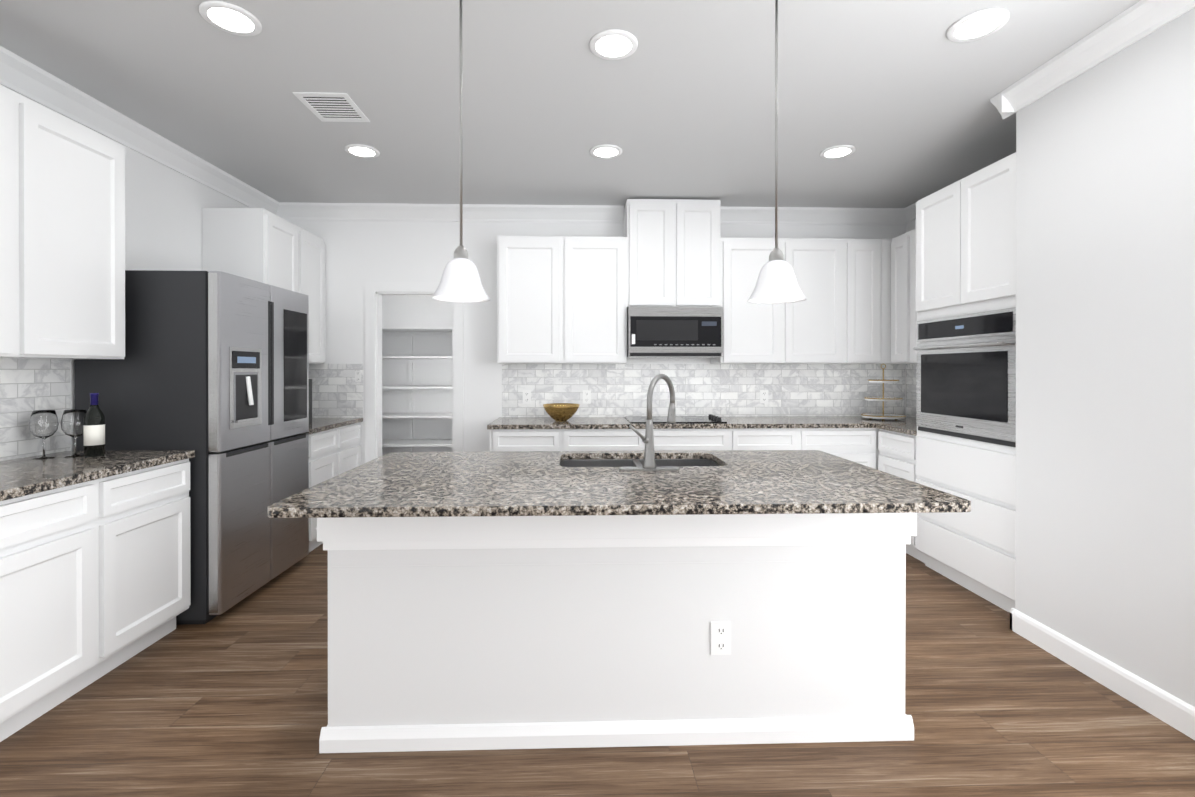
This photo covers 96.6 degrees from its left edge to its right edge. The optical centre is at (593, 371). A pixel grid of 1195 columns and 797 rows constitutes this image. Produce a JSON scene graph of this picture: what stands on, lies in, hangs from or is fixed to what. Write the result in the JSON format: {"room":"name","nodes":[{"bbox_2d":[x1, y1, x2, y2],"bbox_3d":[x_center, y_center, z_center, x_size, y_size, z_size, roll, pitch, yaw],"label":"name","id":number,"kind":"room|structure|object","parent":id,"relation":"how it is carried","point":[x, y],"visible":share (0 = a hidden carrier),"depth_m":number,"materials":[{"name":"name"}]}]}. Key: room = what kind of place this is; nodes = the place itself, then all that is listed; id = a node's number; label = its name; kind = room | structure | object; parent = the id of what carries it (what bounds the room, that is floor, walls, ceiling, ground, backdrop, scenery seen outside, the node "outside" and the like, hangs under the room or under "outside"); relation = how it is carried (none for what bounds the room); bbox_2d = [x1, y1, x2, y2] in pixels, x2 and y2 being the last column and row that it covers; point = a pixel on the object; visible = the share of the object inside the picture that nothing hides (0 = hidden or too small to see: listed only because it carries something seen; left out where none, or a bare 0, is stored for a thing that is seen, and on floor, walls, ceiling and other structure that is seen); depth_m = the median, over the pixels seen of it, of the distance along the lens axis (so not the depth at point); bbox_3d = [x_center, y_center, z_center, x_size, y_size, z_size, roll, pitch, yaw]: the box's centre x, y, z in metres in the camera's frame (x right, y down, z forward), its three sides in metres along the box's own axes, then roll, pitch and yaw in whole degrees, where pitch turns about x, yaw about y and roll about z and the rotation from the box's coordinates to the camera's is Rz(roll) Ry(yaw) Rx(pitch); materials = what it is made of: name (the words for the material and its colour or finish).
{"room":"kitchen","nodes":[
{"label":"kitchen","id":0,"kind":"room"},
{"bbox_2d":[15,93,248,458],"bbox_3d":[-2.716,-0.046,1.657,0.120,2.740,8.200,0,0,-2],"label":"wall","id":1,"kind":"structure","parent":0,"point":[164,205],"depth_m":3.33,"materials":[{"name":"paint"}]},
{"bbox_2d":[0,85,27,358],"bbox_3d":[-2.485,-0.592,1.879,0.350,1.070,0.522,0,0,-2],"label":"upper cabinet","id":2,"kind":"object","parent":1,"relation":"attached to","point":[13,106],"depth_m":2.14,"materials":[{"name":"white wood"}]},
{"bbox_2d":[0,358,70,460],"bbox_3d":[-2.682,0.174,2.571,0.004,0.465,4.004,0,0,-2],"label":"tile backsplash","id":3,"kind":"structure","parent":1,"relation":"attached to","point":[28,387],"depth_m":2.52,"materials":[{"name":"tile"}]},
{"bbox_2d":[28,99,124,358],"bbox_3d":[-2.501,-0.593,2.401,0.350,1.070,0.523,0,0,-2],"label":"upper cabinet","id":4,"kind":"object","parent":1,"relation":"attached to","point":[62,236],"depth_m":2.39,"materials":[{"name":"white wood"}]},
{"bbox_2d":[0,46,279,216],"bbox_3d":[-2.593,-1.352,1.067,0.092,0.124,7.020,0,0,-2],"label":"crown molding","id":5,"kind":"structure","parent":1,"relation":"attached to","point":[17,74],"depth_m":2.95,"materials":[{"name":"paint"}]},
{"bbox_2d":[202,208,325,363],"bbox_3d":[-2.510,-0.598,4.136,0.437,1.070,0.887,0,0,-2],"label":"upper cabinet","id":6,"kind":"object","parent":1,"relation":"attached to","point":[263,245],"visible":0.56,"depth_m":3.75,"materials":[{"name":"white wood"}]},
{"bbox_2d":[382,296,451,455],"bbox_3d":[-1.674,-0.056,5.550,1.520,2.740,0.080,0,0,-2],"label":"wall","id":7,"kind":"structure","parent":0,"point":[412,311],"depth_m":5.49,"materials":[{"name":"paint"}]},
{"bbox_2d":[382,327,451,451],"bbox_3d":[-1.667,0.445,5.311,1.356,1.740,0.398,0,0,-2],"label":"pantry shelves","id":8,"kind":"object","parent":7,"relation":"attached to","point":[410,442],"visible":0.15,"depth_m":5.40,"materials":[{"name":"paint"}]},
{"bbox_2d":[0,0,1139,207],"bbox_3d":[0.117,-1.446,1.739,5.850,0.060,8.200,0,0,-2],"label":"ceiling","id":9,"kind":"structure","parent":0,"point":[679,102],"depth_m":2.68,"materials":[{"name":"paint"}]},
{"bbox_2d":[199,0,261,35],"bbox_3d":[-1.458,-1.412,2.138,0.210,0.009,0.210,0,0,-2],"label":"recessed light","id":10,"kind":"object","parent":9,"relation":"in","point":[230,18],"visible":1,"depth_m":2.13,"materials":[{"name":"paint"}]},
{"bbox_2d":[292,92,369,121],"bbox_3d":[-1.403,-1.416,2.864,0.270,0.006,0.310,0,0,-2],"label":"ceiling vent","id":11,"kind":"object","parent":9,"relation":"in","point":[332,107],"visible":1,"depth_m":2.85,"materials":[{"name":"metal"}]},
{"bbox_2d":[344,144,379,157],"bbox_3d":[-1.494,-1.415,3.429,0.210,0.009,0.210,0,0,-2],"label":"recessed light","id":12,"kind":"object","parent":9,"relation":"in","point":[361,151],"visible":1,"depth_m":3.42,"materials":[{"name":"paint"}]},
{"bbox_2d":[431,0,489,302],"bbox_3d":[-0.452,-0.830,1.809,0.196,1.171,0.196,0,0,-2],"label":"pendant light","id":13,"kind":"object","parent":9,"relation":"hanging from","point":[460,281],"visible":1,"depth_m":1.78,"materials":[{"name":"white glass"}]},
{"bbox_2d":[590,144,621,158],"bbox_3d":[0.078,-1.415,3.436,0.210,0.009,0.210,0,0,-2],"label":"recessed light","id":14,"kind":"object","parent":9,"relation":"in","point":[606,151],"visible":1,"depth_m":3.42,"materials":[{"name":"paint"}]},
{"bbox_2d":[589,29,637,59],"bbox_3d":[0.085,-1.412,2.310,0.210,0.009,0.210,0,0,-2],"label":"recessed light","id":15,"kind":"object","parent":9,"relation":"in","point":[614,44],"visible":1,"depth_m":2.30,"materials":[{"name":"paint"}]},
{"bbox_2d":[747,0,806,303],"bbox_3d":[0.631,-0.830,1.842,0.196,1.171,0.196,0,0,-2],"label":"pendant light","id":16,"kind":"object","parent":9,"relation":"hanging from","point":[776,283],"visible":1,"depth_m":1.82,"materials":[{"name":"white glass"}]},
{"bbox_2d":[820,145,855,158],"bbox_3d":[1.575,-1.415,3.442,0.210,0.009,0.210,0,0,-2],"label":"recessed light","id":17,"kind":"object","parent":9,"relation":"in","point":[837,151],"visible":1,"depth_m":3.42,"materials":[{"name":"paint"}]},
{"bbox_2d":[947,8,1009,41],"bbox_3d":[1.570,-1.412,2.180,0.210,0.009,0.210,0,0,-2],"label":"recessed light","id":18,"kind":"object","parent":9,"relation":"in","point":[977,25],"visible":1,"depth_m":2.17,"materials":[{"name":"paint"}]},
{"bbox_2d":[287,219,905,464],"bbox_3d":[0.102,-0.054,4.719,5.700,2.740,0.110,0,0,-2],"label":"wall","id":19,"kind":"structure","parent":0,"point":[358,254],"depth_m":4.62,"materials":[{"name":"paint"}]},
{"bbox_2d":[365,282,463,462],"bbox_3d":[-1.555,0.274,4.660,0.840,2.085,0.128,0,0,-2],"label":"door frame","id":20,"kind":"structure","parent":19,"relation":"attached to","point":[375,292],"depth_m":4.61,"materials":[{"name":"paint"}]},
{"bbox_2d":[280,202,623,222],"bbox_3d":[-1.182,-1.361,4.575,2.883,0.124,0.092,0,0,-2],"label":"crown molding","id":21,"kind":"structure","parent":19,"relation":"attached to","point":[288,210],"depth_m":4.57,"materials":[{"name":"paint"}]},
{"bbox_2d":[497,236,564,363],"bbox_3d":[-0.525,-0.578,4.465,0.526,1.030,0.350,0,0,-2],"label":"upper cabinet","id":22,"kind":"object","parent":19,"relation":"attached to","point":[530,269],"depth_m":4.30,"materials":[{"name":"white wood"}]},
{"bbox_2d":[565,235,628,363],"bbox_3d":[0.001,-0.578,4.481,0.527,1.030,0.350,0,0,-2],"label":"upper cabinet","id":23,"kind":"object","parent":19,"relation":"attached to","point":[566,299],"depth_m":4.32,"materials":[{"name":"white wood"}]},
{"bbox_2d":[309,364,904,417],"bbox_3d":[0.017,0.169,4.659,5.515,0.465,0.004,0,0,-2],"label":"tile backsplash","id":24,"kind":"structure","parent":19,"relation":"attached to","point":[718,390],"depth_m":4.68,"materials":[{"name":"tile"}]},
{"bbox_2d":[355,371,360,381],"bbox_3d":[-2.034,0.047,4.592,0.043,0.086,0.011,0,0,-2],"label":"outlet","id":25,"kind":"object","parent":24,"relation":"attached to","point":[357,373],"depth_m":4.59,"materials":[{"name":"white plastic"}]},
{"bbox_2d":[523,390,530,403],"bbox_3d":[-0.583,0.226,4.636,0.061,0.113,0.011,0,0,-2],"label":"outlet","id":26,"kind":"object","parent":24,"relation":"attached to","point":[526,393],"depth_m":4.63,"materials":[{"name":"white plastic"}]},
{"bbox_2d":[583,390,590,403],"bbox_3d":[-0.061,0.226,4.652,0.061,0.114,0.011,0,0,-2],"label":"outlet","id":27,"kind":"object","parent":24,"relation":"attached to","point":[587,396],"depth_m":4.65,"materials":[{"name":"white plastic"}]},
{"bbox_2d":[760,390,767,402],"bbox_3d":[1.499,0.224,4.700,0.062,0.106,0.011,0,0,-2],"label":"outlet","id":28,"kind":"object","parent":24,"relation":"attached to","point":[763,393],"depth_m":4.70,"materials":[{"name":"white plastic"}]},
{"bbox_2d":[624,199,684,306],"bbox_3d":[0.495,-0.963,4.495,0.462,0.880,0.350,0,0,-2],"label":"upper cabinet","id":29,"kind":"object","parent":19,"relation":"attached to","point":[655,228],"depth_m":4.33,"materials":[{"name":"white wood"}]},
{"bbox_2d":[627,307,722,357],"bbox_3d":[0.649,-0.314,4.464,0.754,0.402,0.424,0,0,-2],"label":"microwave","id":30,"kind":"object","parent":29,"relation":"attached to","point":[674,332],"visible":0.98,"depth_m":4.26,"materials":[{"name":"silver metal"}]},
{"bbox_2d":[685,199,724,306],"bbox_3d":[0.801,-0.963,4.505,0.462,0.880,0.350,0,0,-2],"label":"upper cabinet","id":31,"kind":"object","parent":19,"relation":"attached to","point":[704,244],"depth_m":4.34,"materials":[{"name":"white wood"}]},
{"bbox_2d":[711,238,784,363],"bbox_3d":[1.288,-0.579,4.520,0.512,1.030,0.350,0,0,-2],"label":"upper cabinet","id":32,"kind":"object","parent":19,"relation":"attached to","point":[753,333],"depth_m":4.35,"materials":[{"name":"white wood"}]},
{"bbox_2d":[721,206,903,224],"bbox_3d":[1.857,-1.361,4.668,1.655,0.124,0.092,0,0,-2],"label":"crown molding","id":33,"kind":"structure","parent":19,"relation":"attached to","point":[729,215],"depth_m":4.67,"materials":[{"name":"paint"}]},
{"bbox_2d":[785,238,848,363],"bbox_3d":[1.801,-0.579,4.536,0.515,1.030,0.350,0,0,-2],"label":"upper cabinet","id":34,"kind":"object","parent":19,"relation":"attached to","point":[817,326],"depth_m":4.37,"materials":[{"name":"white wood"}]},
{"bbox_2d":[849,239,884,363],"bbox_3d":[2.214,-0.579,4.549,0.310,1.030,0.350,0,0,-2],"label":"upper cabinet","id":35,"kind":"object","parent":19,"relation":"attached to","point":[866,256],"depth_m":4.38,"materials":[{"name":"white wood"}]},
{"bbox_2d":[0,543,1194,796],"bbox_3d":[0.117,1.353,1.746,5.850,0.060,8.200,0,0,-2],"label":"floor","id":36,"kind":"structure","parent":0,"point":[232,701],"depth_m":1.89,"materials":[{"name":"brown wood"}]},
{"bbox_2d":[0,474,107,741],"bbox_3d":[-2.345,0.884,1.879,0.630,0.880,0.613,0,0,-2],"label":"base cabinet","id":37,"kind":"object","parent":36,"relation":"on","point":[95,582],"depth_m":2.01,"materials":[{"name":"wood"}]},
{"bbox_2d":[0,450,194,497],"bbox_3d":[-2.333,0.426,1.650,0.640,0.036,2.140,0,0,-2],"label":"countertop","id":38,"kind":"structure","parent":37,"relation":"on","point":[19,475],"depth_m":2.27,"materials":[{"name":"grey stone"}]},
{"bbox_2d":[29,410,58,458],"bbox_3d":[-2.566,0.295,2.483,0.098,0.222,0.098,0,0,-2],"label":"wine glass","id":39,"kind":"object","parent":38,"relation":"on","point":[43,425],"visible":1,"depth_m":2.46,"materials":[{"name":"clear glass"}]},
{"bbox_2d":[61,409,86,457],"bbox_3d":[-2.468,0.295,2.531,0.098,0.222,0.098,0,0,-2],"label":"wine glass","id":40,"kind":"object","parent":38,"relation":"on","point":[72,422],"visible":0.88,"depth_m":2.50,"materials":[{"name":"clear glass"}]},
{"bbox_2d":[83,393,104,456],"bbox_3d":[-2.383,0.256,2.538,0.075,0.300,0.075,0,0,-2],"label":"wine bottle","id":41,"kind":"object","parent":38,"relation":"on","point":[94,431],"visible":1,"depth_m":2.52,"materials":[{"name":"black glass"}]},
{"bbox_2d":[108,454,194,671],"bbox_3d":[-2.362,0.882,2.453,0.630,0.880,0.535,0,0,-2],"label":"base cabinet","id":42,"kind":"object","parent":36,"relation":"on","point":[149,581],"depth_m":2.45,"materials":[{"name":"wood"}]},
{"bbox_2d":[74,270,308,624],"bbox_3d":[-2.300,0.400,3.209,0.767,1.840,0.925,0,0,-2],"label":"refrigerator","id":43,"kind":"object","parent":36,"relation":"on","point":[211,368],"visible":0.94,"depth_m":2.77,"materials":[{"name":"grey metal"}]},
{"bbox_2d":[305,418,362,551],"bbox_3d":[-2.355,0.860,4.140,0.747,0.915,0.897,0,0,-2],"label":"base cabinet","id":44,"kind":"object","parent":36,"relation":"on","point":[334,448],"visible":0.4,"depth_m":4.06,"materials":[{"name":"wood"}]},
{"bbox_2d":[309,379,311,421],"bbox_3d":[-2.330,0.232,4.100,0.200,0.340,0.260,0,0,-2],"label":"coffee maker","id":45,"kind":"object","parent":44,"relation":"on","point":[310,400],"visible":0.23,"depth_m":4.19,"materials":[{"name":"black plastic"}]},
{"bbox_2d":[487,428,562,451],"bbox_3d":[-0.530,0.878,4.329,0.546,0.880,0.630,0,0,-2],"label":"base cabinet","id":46,"kind":"object","parent":36,"relation":"on","point":[500,439],"depth_m":4.02,"materials":[{"name":"wood"}]},
{"bbox_2d":[563,428,645,450],"bbox_3d":[0.066,0.877,4.347,0.646,0.880,0.630,0,0,-2],"label":"base cabinet","id":47,"kind":"object","parent":36,"relation":"on","point":[574,439],"depth_m":4.04,"materials":[{"name":"wood"}]},
{"bbox_2d":[317,514,916,752],"bbox_3d":[0.086,0.883,2.276,2.109,0.880,0.818,0,0,-2],"label":"kitchen island","id":48,"kind":"object","parent":36,"relation":"on","point":[524,600],"depth_m":1.89,"materials":[{"name":"paint"}]},
{"bbox_2d":[267,450,970,517],"bbox_3d":[0.084,0.422,2.161,2.178,0.030,1.084,0,0,-2],"label":"island countertop","id":49,"kind":"structure","parent":48,"relation":"on","point":[515,484],"depth_m":1.85,"materials":[{"name":"stone"}]},
{"bbox_2d":[559,454,722,465],"bbox_3d":[0.213,0.538,2.453,0.797,0.227,0.430,0,0,-2],"label":"sink","id":50,"kind":"object","parent":49,"relation":"in","point":[564,459],"depth_m":2.64,"materials":[{"name":"metal"}]},
{"bbox_2d":[619,374,679,470],"bbox_3d":[0.234,0.209,2.256,0.261,0.395,0.228,0,0,-2],"label":"faucet","id":51,"kind":"object","parent":49,"relation":"on","point":[649,463],"visible":1,"depth_m":2.19,"materials":[{"name":"silver metal"}]},
{"bbox_2d":[711,621,730,654],"bbox_3d":[0.452,0.950,1.900,0.068,0.118,0.011,0,0,-2],"label":"outlet","id":52,"kind":"object","parent":48,"relation":"attached to","point":[721,638],"visible":0.96,"depth_m":1.89,"materials":[{"name":"white plastic"}]},
{"bbox_2d":[653,428,734,450],"bbox_3d":[0.710,0.877,4.366,0.644,0.880,0.630,0,0,-2],"label":"base cabinet","id":53,"kind":"object","parent":36,"relation":"on","point":[665,439],"depth_m":4.06,"materials":[{"name":"wood"}]},
{"bbox_2d":[735,428,802,449],"bbox_3d":[1.297,0.877,4.384,0.530,0.880,0.630,0,0,-2],"label":"base cabinet","id":54,"kind":"object","parent":36,"relation":"on","point":[745,438],"depth_m":4.08,"materials":[{"name":"wood"}]},
{"bbox_2d":[803,428,879,469],"bbox_3d":[1.871,0.877,4.402,0.618,0.880,0.630,0,0,-2],"label":"base cabinet","id":55,"kind":"object","parent":36,"relation":"on","point":[853,438],"depth_m":4.09,"materials":[{"name":"wood"}]},
{"bbox_2d":[487,416,915,427],"bbox_3d":[0.988,0.419,4.369,3.603,0.036,0.640,0,0,-2],"label":"countertop","id":56,"kind":"structure","parent":55,"relation":"on","point":[752,421],"depth_m":4.09,"materials":[{"name":"grey stone"}]},
{"bbox_2d":[543,403,579,420],"bbox_3d":[-0.265,0.336,4.303,0.300,0.132,0.300,0,0,-2],"label":"bowl","id":57,"kind":"object","parent":56,"relation":"on","point":[560,411],"visible":0.96,"depth_m":4.21,"materials":[{"name":"gold metal"}]},
{"bbox_2d":[625,414,726,422],"bbox_3d":[0.652,0.385,4.383,0.760,0.034,0.510,0,0,-2],"label":"cooktop","id":58,"kind":"object","parent":56,"relation":"in","point":[711,418],"visible":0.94,"depth_m":4.33,"materials":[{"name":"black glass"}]},
{"bbox_2d":[861,364,905,419],"bbox_3d":[2.421,0.170,4.455,0.334,0.463,0.334,0,0,-2],"label":"tiered stand","id":59,"kind":"object","parent":56,"relation":"on","point":[883,416],"visible":1,"depth_m":4.39,"materials":[{"name":"white stone"}]},
{"bbox_2d":[876,423,924,562],"bbox_3d":[2.486,0.861,3.856,0.640,0.915,0.472,0,0,-2],"label":"base cabinet","id":60,"kind":"object","parent":36,"relation":"on","point":[897,449],"visible":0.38,"depth_m":3.81,"materials":[{"name":"wood"}]},
{"bbox_2d":[915,152,1015,612],"bbox_3d":[2.503,0.085,3.180,0.647,2.470,0.873,0,0,-2],"label":"tall cabinet","id":61,"kind":"object","parent":36,"relation":"on","point":[965,245],"visible":0.31,"depth_m":3.09,"materials":[{"name":"white wood"}]},
{"bbox_2d":[913,307,1015,446],"bbox_3d":[2.309,0.032,3.174,0.361,0.731,0.809,0,0,-2],"label":"wall oven","id":62,"kind":"object","parent":61,"relation":"in","point":[966,378],"visible":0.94,"depth_m":3.09,"materials":[{"name":"silver metal"}]},
{"bbox_2d":[906,8,1194,706],"bbox_3d":[2.624,-0.045,1.229,0.870,2.740,7.020,0,0,-2],"label":"wall","id":63,"kind":"structure","parent":0,"point":[1105,378],"depth_m":2.22,"materials":[{"name":"paint"}]},
{"bbox_2d":[891,229,916,362],"bbox_3d":[2.627,-0.577,4.011,0.350,1.030,0.780,0,0,-2],"label":"upper cabinet","id":64,"kind":"object","parent":63,"relation":"attached to","point":[903,304],"visible":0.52,"depth_m":4.21,"materials":[{"name":"white wood"}]},
{"bbox_2d":[900,202,916,224],"bbox_3d":[2.775,-1.358,3.731,0.076,0.124,2.020,0,0,-2],"label":"crown molding","id":65,"kind":"structure","parent":63,"relation":"attached to","point":[910,211],"depth_m":4.63,"materials":[{"name":"paint"}]},
{"bbox_2d":[906,364,916,416],"bbox_3d":[2.797,0.170,4.184,0.004,0.465,1.112,0,0,-2],"label":"tile backsplash","id":66,"kind":"structure","parent":63,"relation":"attached to","point":[911,376],"depth_m":4.66,"materials":[{"name":"tile"}]},
{"bbox_2d":[990,0,1194,118],"bbox_3d":[2.181,-1.360,0.240,0.076,0.104,5.076,0,0,-2],"label":"crown molding","id":67,"kind":"structure","parent":63,"relation":"attached to","point":[1110,38],"depth_m":2.26,"materials":[{"name":"paint"}]},
{"bbox_2d":[1010,608,1194,739],"bbox_3d":[2.242,1.272,0.218,0.076,0.110,5.016,0,0,-2],"label":"baseboard","id":68,"kind":"structure","parent":63,"relation":"attached to","point":[1178,714],"depth_m":2.21,"materials":[{"name":"paint"}]}
]}

